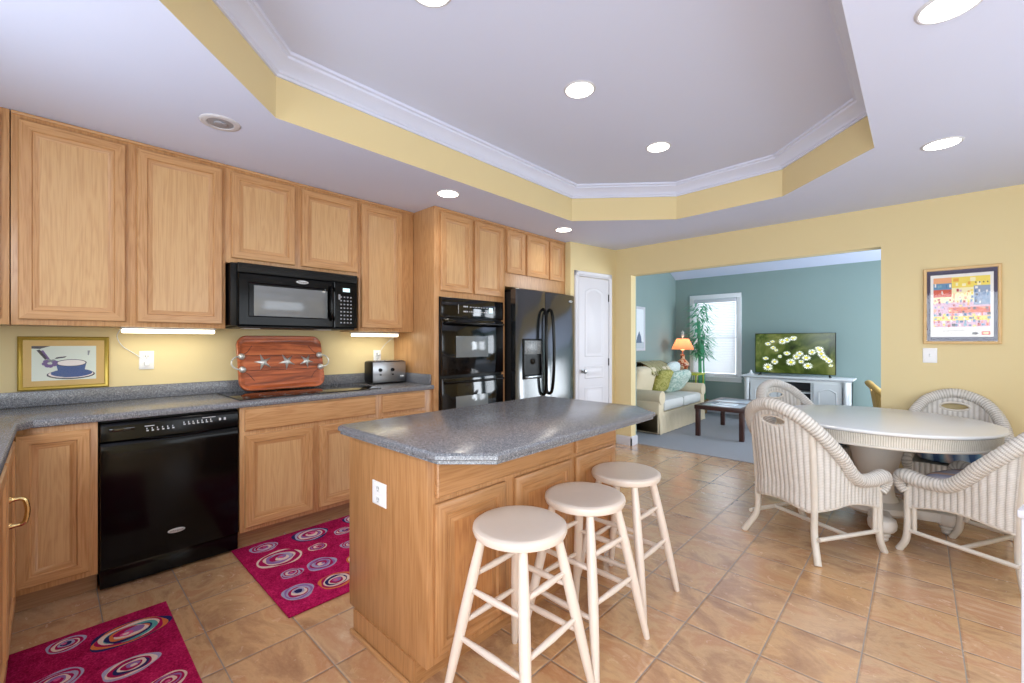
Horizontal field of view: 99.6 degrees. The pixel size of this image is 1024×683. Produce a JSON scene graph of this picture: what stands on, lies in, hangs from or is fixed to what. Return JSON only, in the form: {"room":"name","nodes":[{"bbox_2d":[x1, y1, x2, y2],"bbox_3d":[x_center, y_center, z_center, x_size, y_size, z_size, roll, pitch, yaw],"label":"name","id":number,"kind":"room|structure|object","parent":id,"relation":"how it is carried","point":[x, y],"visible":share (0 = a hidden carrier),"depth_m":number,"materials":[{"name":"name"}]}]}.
{"room":"kitchen","nodes":[
{"label":"kitchen","id":0,"kind":"room"},
{"bbox_2d":[0,326,393,402],"bbox_3d":[-1.348,-0.173,3.971,0.120,2.900,5.850,0,0,43],"label":"wall","id":1,"kind":"structure","parent":0,"point":[178,358],"depth_m":2.93,"materials":[{"name":"yellow paint"}]},
{"bbox_2d":[0,107,12,325],"bbox_3d":[-2.843,-0.625,2.025,0.356,1.074,0.658,0,0,43],"label":"upper cabinet","id":2,"kind":"object","parent":1,"relation":"attached to","point":[5,117],"visible":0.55,"depth_m":2.15,"materials":[{"name":"brown wood"}]},
{"bbox_2d":[17,336,108,390],"bbox_3d":[-2.604,0.121,2.525,0.020,0.304,0.372,0,0,43],"label":"framed picture","id":3,"kind":"object","parent":1,"relation":"attached to","point":[43,363],"visible":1,"depth_m":2.51,"materials":[{"name":"paper"}]},
{"bbox_2d":[31,346,95,380],"bbox_3d":[-2.603,0.122,2.521,0.005,0.198,0.262,0,0,43],"label":"print","id":4,"kind":"object","parent":3,"relation":"attached to","point":[48,363],"depth_m":2.52,"materials":[{"name":"paper"}]},
{"bbox_2d":[11,109,225,328],"bbox_3d":[-2.303,-0.625,2.605,0.351,1.074,0.920,0,0,43],"label":"upper cabinet","id":5,"kind":"object","parent":1,"relation":"attached to","point":[108,231],"visible":0.97,"depth_m":2.42,"materials":[{"name":"brown wood"}]},
{"bbox_2d":[116,327,215,360],"bbox_3d":[-2.215,0.019,2.784,0.230,0.219,0.479,0,0,43],"label":"light","id":6,"kind":"object","parent":5,"relation":"attached to","point":[124,329],"visible":0.92,"depth_m":2.70,"materials":[{"name":"white paint"}]},
{"bbox_2d":[121,329,214,333],"bbox_3d":[-2.152,-0.066,2.730,0.050,0.024,0.462,0,0,43],"label":"diffuser","id":7,"kind":"object","parent":6,"relation":"attached to","point":[175,331],"depth_m":2.72,"materials":[{"name":"beige plastic"}]},
{"bbox_2d":[139,351,153,368],"bbox_3d":[-2.360,0.117,2.797,0.008,0.118,0.074,0,0,43],"label":"wall outlet","id":8,"kind":"object","parent":1,"relation":"attached to","point":[146,355],"visible":1,"depth_m":2.79,"materials":[{"name":"white paint"}]},
{"bbox_2d":[225,165,358,277],"bbox_3d":[-1.672,-0.842,3.278,0.351,0.638,0.925,0,0,43],"label":"upper cabinet","id":9,"kind":"object","parent":1,"relation":"attached to","point":[270,220],"visible":0.88,"depth_m":3.10,"materials":[{"name":"brown wood"}]},
{"bbox_2d":[225,262,356,330],"bbox_3d":[-1.643,-0.305,3.223,0.465,0.429,0.855,0,0,43],"label":"microwave","id":10,"kind":"object","parent":9,"relation":"attached to","point":[257,296],"visible":0.99,"depth_m":3.03,"materials":[{"name":"black plastic"}]},
{"bbox_2d":[373,350,380,359],"bbox_3d":[-1.241,0.134,3.990,0.008,0.118,0.074,0,0,43],"label":"wall outlet","id":11,"kind":"object","parent":1,"relation":"attached to","point":[375,357],"visible":0.84,"depth_m":3.98,"materials":[{"name":"white paint"}]},
{"bbox_2d":[340,199,413,332],"bbox_3d":[-1.177,-0.625,3.805,0.351,1.074,0.522,0,0,43],"label":"upper cabinet","id":12,"kind":"object","parent":1,"relation":"attached to","point":[385,233],"visible":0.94,"depth_m":3.68,"materials":[{"name":"brown wood"}]},
{"bbox_2d":[350,332,398,352],"bbox_3d":[-1.230,0.016,3.832,0.226,0.196,0.478,0,0,43],"label":"light","id":13,"kind":"object","parent":12,"relation":"attached to","point":[353,334],"visible":1,"depth_m":3.72,"materials":[{"name":"white paint"}]},
{"bbox_2d":[351,334,397,336],"bbox_3d":[-1.185,-0.058,3.761,0.050,0.024,0.427,0,0,43],"label":"diffuser","id":14,"kind":"object","parent":13,"relation":"attached to","point":[353,335],"depth_m":3.73,"materials":[{"name":"beige plastic"}]},
{"bbox_2d":[505,226,565,293],"bbox_3d":[0.054,-0.860,4.899,0.651,0.604,1.012,0,0,43],"label":"upper cabinet","id":15,"kind":"object","parent":1,"relation":"attached to","point":[535,262],"visible":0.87,"depth_m":4.64,"materials":[{"name":"brown wood"}]},
{"bbox_2d":[0,0,1023,249],"bbox_3d":[0.658,-1.163,2.091,5.620,0.001,5.850,0,0,43],"label":"ceiling","id":16,"kind":"structure","parent":0,"point":[127,69],"depth_m":2.17,"materials":[{"name":"paint"}]},
{"bbox_2d":[198,113,240,131],"bbox_3d":[-1.548,-1.156,2.297,0.188,0.014,0.188,0,0,43],"label":"recessed light","id":17,"kind":"object","parent":16,"relation":"in","point":[219,122],"visible":1,"depth_m":2.28,"materials":[{"name":"white paint"}]},
{"bbox_2d":[436,189,459,197],"bbox_3d":[-0.501,-1.159,3.391,0.186,0.009,0.186,0,0,43],"label":"recessed light","id":18,"kind":"object","parent":16,"relation":"in","point":[446,193],"visible":1,"depth_m":3.37,"materials":[{"name":"white glass"}]},
{"bbox_2d":[555,227,572,231],"bbox_3d":[0.533,-1.159,4.476,0.186,0.009,0.186,0,0,43],"label":"recessed light","id":19,"kind":"object","parent":16,"relation":"in","point":[561,229],"visible":1,"depth_m":4.45,"materials":[{"name":"white paint"}]},
{"bbox_2d":[920,136,964,150],"bbox_3d":[2.520,-1.159,2.537,0.186,0.009,0.186,0,0,43],"label":"recessed light","id":20,"kind":"object","parent":16,"relation":"in","point":[946,142],"visible":1,"depth_m":2.52,"materials":[{"name":"white glass"}]},
{"bbox_2d":[913,0,982,24],"bbox_3d":[1.512,-1.159,1.494,0.186,0.009,0.186,0,0,43],"label":"recessed light","id":21,"kind":"object","parent":16,"relation":"in","point":[931,12],"visible":1,"depth_m":1.51,"materials":[{"name":"white glass"}]},
{"bbox_2d":[7,443,1020,682],"bbox_3d":[0.698,1.327,2.155,5.650,0.100,6.000,0,0,43],"label":"floor","id":22,"kind":"structure","parent":0,"point":[753,605],"depth_m":2.05,"materials":[{"name":"ceramic tile"},{"name":"grout"}]},
{"bbox_2d":[0,441,30,682],"bbox_3d":[-1.641,0.841,0.962,2.130,0.873,0.738,0,0,43],"label":"base cabinet","id":23,"kind":"object","parent":22,"relation":"on","point":[8,498],"visible":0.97,"depth_m":1.56,"materials":[{"name":"brown wood"}]},
{"bbox_2d":[0,372,433,475],"bbox_3d":[-1.113,0.340,2.028,2.878,0.126,3.031,0,0,43],"label":"countertop","id":24,"kind":"structure","parent":23,"relation":"on","point":[19,411],"depth_m":2.56,"materials":[{"name":"grey stone"}]},
{"bbox_2d":[217,383,380,400],"bbox_3d":[-1.541,0.359,3.203,0.530,0.007,0.965,0,0,43],"label":"cooktop","id":25,"kind":"object","parent":24,"relation":"in","point":[238,395],"visible":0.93,"depth_m":3.11,"materials":[{"name":"black glass"}]},
{"bbox_2d":[230,336,328,390],"bbox_3d":[-1.745,0.154,3.295,0.122,0.400,0.696,0,0,43],"label":"serving tray","id":26,"kind":"object","parent":25,"relation":"on","point":[263,362],"visible":1,"depth_m":3.27,"materials":[{"name":"brown wood"}]},
{"bbox_2d":[364,360,405,383],"bbox_3d":[-1.120,0.262,3.842,0.326,0.200,0.181,0,0,-44],"label":"toaster","id":27,"kind":"object","parent":24,"relation":"on","point":[375,371],"visible":1,"depth_m":3.77,"materials":[{"name":"silver metal"}]},
{"bbox_2d":[14,422,97,612],"bbox_3d":[-2.409,0.841,2.287,0.631,0.873,0.290,0,0,43],"label":"base cabinet","id":28,"kind":"object","parent":22,"relation":"on","point":[57,466],"visible":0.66,"depth_m":2.09,"materials":[{"name":"brown wood"}]},
{"bbox_2d":[5,601,202,682],"bbox_3d":[-1.320,1.268,1.425,1.495,0.016,0.503,0,0,43],"label":"area rug","id":29,"kind":"object","parent":22,"relation":"on","point":[146,645],"visible":1,"depth_m":1.75,"materials":[{"name":"carpet"}]},
{"bbox_2d":[97,409,238,589],"bbox_3d":[-2.083,0.837,2.610,0.610,0.856,0.618,0,0,43],"label":"dishwasher","id":30,"kind":"object","parent":22,"relation":"on","point":[168,485],"visible":0.99,"depth_m":2.38,"materials":[{"name":"black plastic"}]},
{"bbox_2d":[231,515,349,617],"bbox_3d":[-0.854,1.268,2.858,0.925,0.015,1.498,0,0,43],"label":"area rug","id":31,"kind":"object","parent":22,"relation":"on","point":[302,570],"visible":0.52,"depth_m":2.45,"materials":[{"name":"fabric"}]},
{"bbox_2d":[236,395,378,545],"bbox_3d":[-1.560,0.841,3.192,0.631,0.873,0.937,0,0,43],"label":"base cabinet","id":32,"kind":"object","parent":22,"relation":"on","point":[294,458],"visible":0.71,"depth_m":2.88,"materials":[{"name":"brown wood"}]},
{"bbox_2d":[379,389,431,418],"bbox_3d":[-1.067,0.841,3.718,0.631,0.873,0.503,0,0,43],"label":"base cabinet","id":33,"kind":"object","parent":22,"relation":"on","point":[412,402],"visible":0.27,"depth_m":3.49,"materials":[{"name":"brown wood"}]},
{"bbox_2d":[394,206,504,411],"bbox_3d":[-0.589,0.058,4.213,0.651,2.438,0.866,0,0,43],"label":"tall cabinet","id":34,"kind":"object","parent":22,"relation":"on","point":[456,254],"visible":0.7,"depth_m":3.87,"materials":[{"name":"brown wood"}]},
{"bbox_2d":[439,296,503,410],"bbox_3d":[-0.335,0.232,3.971,0.094,1.250,0.765,0,0,43],"label":"double oven","id":35,"kind":"object","parent":34,"relation":"in","point":[470,330],"visible":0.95,"depth_m":3.93,"materials":[{"name":"black glass"}]},
{"bbox_2d":[349,430,615,682],"bbox_3d":[-0.065,0.841,2.215,0.604,0.872,1.347,0,0,43],"label":"base cabinet","id":36,"kind":"object","parent":22,"relation":"on","point":[410,559],"visible":0.62,"depth_m":1.71,"materials":[{"name":"brown wood"}]},
{"bbox_2d":[372,479,386,508],"bbox_3d":[-0.543,0.619,1.763,0.105,0.095,0.008,0,0,43],"label":"wall outlet","id":37,"kind":"object","parent":36,"relation":"attached to","point":[379,490],"visible":1,"depth_m":1.75,"materials":[{"name":"white paint"}]},
{"bbox_2d":[338,396,654,464],"bbox_3d":[0.034,0.384,2.123,0.865,0.042,1.435,0,0,43],"label":"countertop","id":38,"kind":"structure","parent":36,"relation":"on","point":[496,433],"depth_m":1.82,"materials":[{"name":"grey stone"}]},
{"bbox_2d":[444,505,594,682],"bbox_3d":[0.029,0.967,1.574,0.405,0.624,0.404,0,0,41],"label":"bar stool","id":39,"kind":"object","parent":22,"relation":"on","point":[517,530],"visible":1,"depth_m":1.54,"materials":[{"name":"beige paint"}]},
{"bbox_2d":[505,288,573,400],"bbox_3d":[0.144,0.360,4.807,0.795,1.773,0.986,0,0,43],"label":"refrigerator","id":40,"kind":"object","parent":22,"relation":"on","point":[539,326],"visible":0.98,"depth_m":4.46,"materials":[{"name":"black metal"}]},
{"bbox_2d":[529,482,649,682],"bbox_3d":[0.313,0.967,1.869,0.404,0.624,0.405,0,0,-45],"label":"bar stool","id":41,"kind":"object","parent":22,"relation":"on","point":[590,500],"visible":0.87,"depth_m":1.82,"materials":[{"name":"beige paint"}]},
{"bbox_2d":[580,462,679,619],"bbox_3d":[0.580,0.967,2.209,0.405,0.624,0.404,0,0,42],"label":"bar stool","id":42,"kind":"object","parent":22,"relation":"on","point":[634,476],"visible":0.84,"depth_m":2.15,"materials":[{"name":"beige paint"}]},
{"bbox_2d":[754,379,854,483],"bbox_3d":[2.500,0.815,3.731,0.626,0.941,0.685,0,0,-15],"label":"wicker armchair","id":43,"kind":"object","parent":22,"relation":"on","point":[791,395],"visible":0.18,"depth_m":3.97,"materials":[{"name":"wicker"}]},
{"bbox_2d":[741,397,892,566],"bbox_3d":[1.885,0.815,2.779,0.685,0.941,0.626,0,0,-18],"label":"wicker armchair","id":44,"kind":"object","parent":22,"relation":"on","point":[797,462],"visible":1,"depth_m":2.57,"materials":[{"name":"wicker"}]},
{"bbox_2d":[775,405,1010,541],"bbox_3d":[2.596,0.907,3.090,1.266,0.740,1.266,0,0,43],"label":"dining table","id":45,"kind":"object","parent":22,"relation":"on","point":[877,438],"visible":0.62,"depth_m":2.81,"materials":[{"name":"white laminate"}]},
{"bbox_2d":[901,388,1013,540],"bbox_3d":[3.251,0.824,3.177,0.672,0.922,0.588,0,0,-45],"label":"wicker armchair","id":46,"kind":"object","parent":22,"relation":"on","point":[981,408],"visible":0.36,"depth_m":3.28,"materials":[{"name":"wicker"}]},
{"bbox_2d":[916,453,985,463],"bbox_3d":[3.228,0.819,3.154,0.396,0.097,0.414,0,0,-45],"label":"seat cushion","id":47,"kind":"object","parent":46,"relation":"on","point":[943,458],"visible":0.29,"depth_m":3.04,"materials":[{"name":"fabric"}]},
{"bbox_2d":[892,432,1023,594],"bbox_3d":[2.728,0.815,2.451,0.626,0.941,0.685,0,0,-18],"label":"wicker armchair","id":48,"kind":"object","parent":22,"relation":"on","point":[988,490],"visible":0.98,"depth_m":2.32,"materials":[{"name":"wicker"}]},
{"bbox_2d":[926,469,962,478],"bbox_3d":[2.718,0.819,2.483,0.450,0.097,0.430,0,0,-18],"label":"seat cushion","id":49,"kind":"object","parent":48,"relation":"on","point":[943,474],"visible":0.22,"depth_m":2.57,"materials":[{"name":"fabric"}]},
{"bbox_2d":[1017,504,1023,682],"bbox_3d":[1.839,0.892,1.215,0.420,0.770,0.500,0,0,-33],"label":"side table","id":50,"kind":"object","parent":22,"relation":"on","point":[1020,512],"visible":1,"depth_m":1.31,"materials":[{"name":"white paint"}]},
{"bbox_2d":[159,0,873,220],"bbox_3d":[0.515,-1.333,2.464,2.240,0.340,3.820,0,0,43],"label":"ceiling","id":51,"kind":"structure","parent":0,"point":[286,101],"depth_m":2.88,"materials":[{"name":"yellow paint"}]},
{"bbox_2d":[212,0,866,198],"bbox_3d":[0.515,-1.431,2.464,2.240,0.105,3.820,0,0,43],"label":"trim","id":52,"kind":"structure","parent":51,"relation":"attached to","point":[246,16],"depth_m":2.79,"materials":[{"name":"paint"}]},
{"bbox_2d":[255,0,852,183],"bbox_3d":[0.515,-1.553,2.465,2.340,0.140,3.921,0,0,43],"label":"ceiling","id":53,"kind":"structure","parent":0,"point":[726,83],"depth_m":2.37,"materials":[{"name":"paint"}]},
{"bbox_2d":[415,0,450,7],"bbox_3d":[-0.342,-1.478,1.828,0.186,0.009,0.186,0,0,43],"label":"recessed light","id":54,"kind":"object","parent":53,"relation":"in","point":[428,3],"visible":1,"depth_m":1.89,"materials":[{"name":"white glass"}]},
{"bbox_2d":[564,80,595,98],"bbox_3d":[0.397,-1.478,2.543,0.186,0.009,0.186,0,0,43],"label":"recessed light","id":55,"kind":"object","parent":53,"relation":"in","point":[578,89],"visible":1,"depth_m":2.53,"materials":[{"name":"white glass"}]},
{"bbox_2d":[646,141,670,152],"bbox_3d":[1.112,-1.478,3.292,0.186,0.009,0.186,0,0,43],"label":"recessed light","id":56,"kind":"object","parent":53,"relation":"in","point":[660,146],"visible":1,"depth_m":3.27,"materials":[{"name":"white glass"}]},
{"bbox_2d":[563,242,615,403],"bbox_3d":[0.738,-0.173,5.491,0.845,2.900,0.780,0,0,43],"label":"wall","id":57,"kind":"structure","parent":0,"point":[578,256],"depth_m":5.26,"materials":[{"name":"yellow paint"}]},
{"bbox_2d":[574,270,611,402],"bbox_3d":[1.006,0.220,5.211,0.645,2.115,0.076,0,0,-37],"label":"door","id":58,"kind":"structure","parent":57,"relation":"in","point":[592,296],"depth_m":5.21,"materials":[{"name":"white paint"}]},
{"bbox_2d":[636,273,675,363],"bbox_3d":[2.045,-0.773,7.247,0.150,4.100,3.330,0,0,43],"label":"wall","id":59,"kind":"structure","parent":0,"point":[656,293],"depth_m":7.75,"materials":[{"name":"teal paint"}]},
{"bbox_2d":[636,306,644,350],"bbox_3d":[2.058,-0.221,7.129,0.026,0.735,0.555,0,0,43],"label":"framed picture","id":60,"kind":"object","parent":59,"relation":"attached to","point":[640,311],"visible":0.63,"depth_m":7.22,"materials":[{"name":"white paint"}]},
{"bbox_2d":[636,412,753,463],"bbox_3d":[3.970,1.324,5.462,5.400,0.106,3.300,0,0,43],"label":"floor","id":61,"kind":"structure","parent":0,"point":[715,439],"depth_m":5.64,"materials":[{"name":"carpet"}]},
{"bbox_2d":[636,366,704,434],"bbox_3d":[2.312,0.817,6.798,0.813,0.896,1.750,0,0,43],"label":"sofa","id":62,"kind":"object","parent":61,"relation":"on","point":[673,410],"visible":0.54,"depth_m":6.33,"materials":[{"name":"beige fabric"}]},
{"bbox_2d":[636,366,656,389],"bbox_3d":[1.989,0.597,6.624,0.283,0.455,0.666,0,0,43],"label":"cushion","id":63,"kind":"object","parent":62,"relation":"on","point":[645,379],"depth_m":6.46,"materials":[{"name":"beige fabric"}]},
{"bbox_2d":[636,360,667,375],"bbox_3d":[2.209,0.519,6.963,0.470,0.423,0.744,0,0,43],"label":"throw blanket","id":64,"kind":"object","parent":62,"relation":"on","point":[657,364],"visible":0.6,"depth_m":6.85,"materials":[{"name":"fabric"}]},
{"bbox_2d":[652,369,673,391],"bbox_3d":[2.370,0.617,6.826,0.403,0.375,0.255,0,0,-34],"label":"throw pillow","id":65,"kind":"object","parent":62,"relation":"on","point":[662,381],"visible":0.87,"depth_m":6.72,"materials":[{"name":"green fabric"}]},
{"bbox_2d":[667,361,679,371],"bbox_3d":[2.653,0.537,7.245,0.440,0.423,0.241,0,0,-43],"label":"throw pillow","id":66,"kind":"object","parent":62,"relation":"on","point":[674,366],"visible":0.28,"depth_m":7.11,"materials":[{"name":"white fabric"}]},
{"bbox_2d":[664,395,682,410],"bbox_3d":[2.148,0.892,6.476,0.595,0.160,0.686,0,0,43],"label":"seat cushion","id":67,"kind":"object","parent":62,"relation":"on","point":[671,402],"depth_m":6.29,"materials":[{"name":"white fabric"}]},
{"bbox_2d":[664,369,690,391],"bbox_3d":[2.648,0.632,6.976,0.466,0.390,0.348,0,0,-23],"label":"throw pillow","id":68,"kind":"object","parent":62,"relation":"on","point":[679,379],"visible":0.8,"depth_m":6.86,"materials":[{"name":"teal fabric"}]},
{"bbox_2d":[664,391,699,405],"bbox_3d":[2.623,0.892,6.982,0.595,0.160,0.686,0,0,43],"label":"seat cushion","id":69,"kind":"object","parent":62,"relation":"on","point":[690,398],"depth_m":6.81,"materials":[{"name":"white fabric"}]},
{"bbox_2d":[689,372,704,382],"bbox_3d":[3.107,0.906,7.670,0.480,0.728,0.400,0,0,43],"label":"end table","id":70,"kind":"object","parent":61,"relation":"on","point":[696,374],"visible":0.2,"depth_m":7.45,"materials":[{"name":"wicker"}]},
{"bbox_2d":[672,331,693,369],"bbox_3d":[3.022,0.169,7.667,0.380,0.744,0.380,0,0,43],"label":"table lamp","id":71,"kind":"object","parent":70,"relation":"on","point":[682,344],"visible":0.77,"depth_m":7.57,"materials":[{"name":"brown"}]},
{"bbox_2d":[680,302,719,413],"bbox_3d":[3.372,0.274,7.744,0.770,1.992,0.386,0,0,43],"label":"bamboo plant","id":72,"kind":"object","parent":61,"relation":"on","point":[699,351],"visible":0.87,"depth_m":7.75,"materials":[{"name":"green plant"}]},
{"bbox_2d":[694,397,751,441],"bbox_3d":[3.080,1.061,6.077,0.620,0.418,1.100,0,0,43],"label":"coffee table","id":73,"kind":"object","parent":61,"relation":"on","point":[711,404],"visible":0.66,"depth_m":5.85,"materials":[{"name":"brown wood"}]},
{"bbox_2d":[716,402,737,405],"bbox_3d":[2.930,0.847,5.903,0.240,0.008,0.180,0,0,43],"label":"magazine","id":74,"kind":"object","parent":73,"relation":"on","point":[719,403],"visible":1,"depth_m":5.87,"materials":[{"name":"white paper"}]},
{"bbox_2d":[741,373,856,405],"bbox_3d":[4.424,0.901,6.743,1.450,0.738,0.471,0,0,43],"label":"tv stand","id":75,"kind":"object","parent":61,"relation":"on","point":[821,390],"visible":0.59,"depth_m":6.42,"materials":[{"name":"white paint"}]},
{"bbox_2d":[755,333,835,377],"bbox_3d":[4.355,0.197,6.698,1.062,0.670,0.138,0,0,43],"label":"television","id":76,"kind":"object","parent":75,"relation":"on","point":[787,353],"visible":1,"depth_m":6.66,"materials":[{"name":"black plastic"}]},
{"bbox_2d":[865,380,880,407],"bbox_3d":[4.805,0.883,5.360,0.685,0.790,0.626,0,0,33],"label":"rattan armchair","id":77,"kind":"object","parent":61,"relation":"on","point":[875,391],"visible":0.19,"depth_m":5.37,"materials":[{"name":"wicker"}]},
{"bbox_2d":[671,249,880,279],"bbox_3d":[3.960,-1.968,5.451,5.400,1.710,3.330,0,0,43],"label":"ceiling","id":78,"kind":"structure","parent":0,"point":[871,255],"depth_m":6.96,"materials":[{"name":"paint"}]},
{"bbox_2d":[676,260,880,406],"bbox_3d":[5.102,-0.773,6.560,5.250,4.100,0.150,0,0,43],"label":"wall","id":79,"kind":"structure","parent":0,"point":[844,300],"depth_m":6.83,"materials":[{"name":"teal paint"}]},
{"bbox_2d":[690,292,742,382],"bbox_3d":[3.676,-0.075,7.828,0.925,1.565,0.150,0,0,43],"label":"window","id":80,"kind":"structure","parent":79,"relation":"in","point":[737,378],"depth_m":7.62,"materials":[{"name":"white paint"}]},
{"bbox_2d":[694,298,735,374],"bbox_3d":[3.639,-0.098,7.788,0.715,1.350,0.050,0,0,43],"label":"window blind","id":81,"kind":"object","parent":80,"relation":"attached to","point":[718,366],"visible":0.7,"depth_m":7.72,"materials":[{"name":"white paint"}]},
{"bbox_2d":[707,410,738,414],"bbox_3d":[4.991,1.222,6.551,5.100,0.110,0.014,0,0,43],"label":"baseboard","id":82,"kind":"structure","parent":79,"relation":"attached to","point":[707,410],"depth_m":7.67,"materials":[{"name":"white paint"}]},
{"bbox_2d":[616,184,1023,468],"bbox_3d":[2.689,-0.173,4.278,5.350,2.900,0.120,0,0,43],"label":"wall","id":83,"kind":"structure","parent":0,"point":[984,227],"depth_m":3.62,"materials":[{"name":"yellow paint"}]},
{"bbox_2d":[616,434,631,445],"bbox_3d":[1.396,1.222,5.398,0.212,0.110,0.014,0,0,43],"label":"baseboard","id":84,"kind":"structure","parent":83,"relation":"attached to","point":[620,439],"depth_m":5.39,"materials":[{"name":"white paint"}]},
{"bbox_2d":[630,435,637,445],"bbox_3d":[1.518,1.222,5.384,0.014,0.110,0.160,0,0,43],"label":"baseboard opening","id":85,"kind":"structure","parent":83,"relation":"attached to","point":[634,439],"depth_m":5.38,"materials":[{"name":"white paint"}]},
{"bbox_2d":[636,249,877,276],"bbox_3d":[2.828,-0.773,4.244,5.100,4.100,0.020,0,0,43],"label":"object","id":86,"kind":"object","parent":83,"relation":"attached to","point":[875,249],"visible":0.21,"depth_m":4.43,"materials":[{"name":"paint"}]},
{"bbox_2d":[894,487,903,494],"bbox_3d":[3.878,1.222,3.071,1.950,0.110,0.014,0,0,43],"label":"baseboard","id":87,"kind":"structure","parent":83,"relation":"attached to","point":[896,489],"depth_m":3.65,"materials":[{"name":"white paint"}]},
{"bbox_2d":[923,348,936,362],"bbox_3d":[3.398,0.109,3.520,0.085,0.120,0.016,0,0,43],"label":"wall switch","id":88,"kind":"object","parent":83,"relation":"attached to","point":[929,354],"visible":1,"depth_m":3.52,"materials":[{"name":"white paint"}]},
{"bbox_2d":[923,263,1001,343],"bbox_3d":[3.522,-0.288,3.396,0.428,0.606,0.022,0,0,43],"label":"framed poster","id":89,"kind":"object","parent":83,"relation":"attached to","point":[963,304],"visible":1,"depth_m":3.38,"materials":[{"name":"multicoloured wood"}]},
{"bbox_2d":[931,271,993,336],"bbox_3d":[3.519,-0.288,3.393,0.344,0.496,0.002,0,0,43],"label":"print","id":90,"kind":"object","parent":89,"relation":"attached to","point":[962,302],"depth_m":3.39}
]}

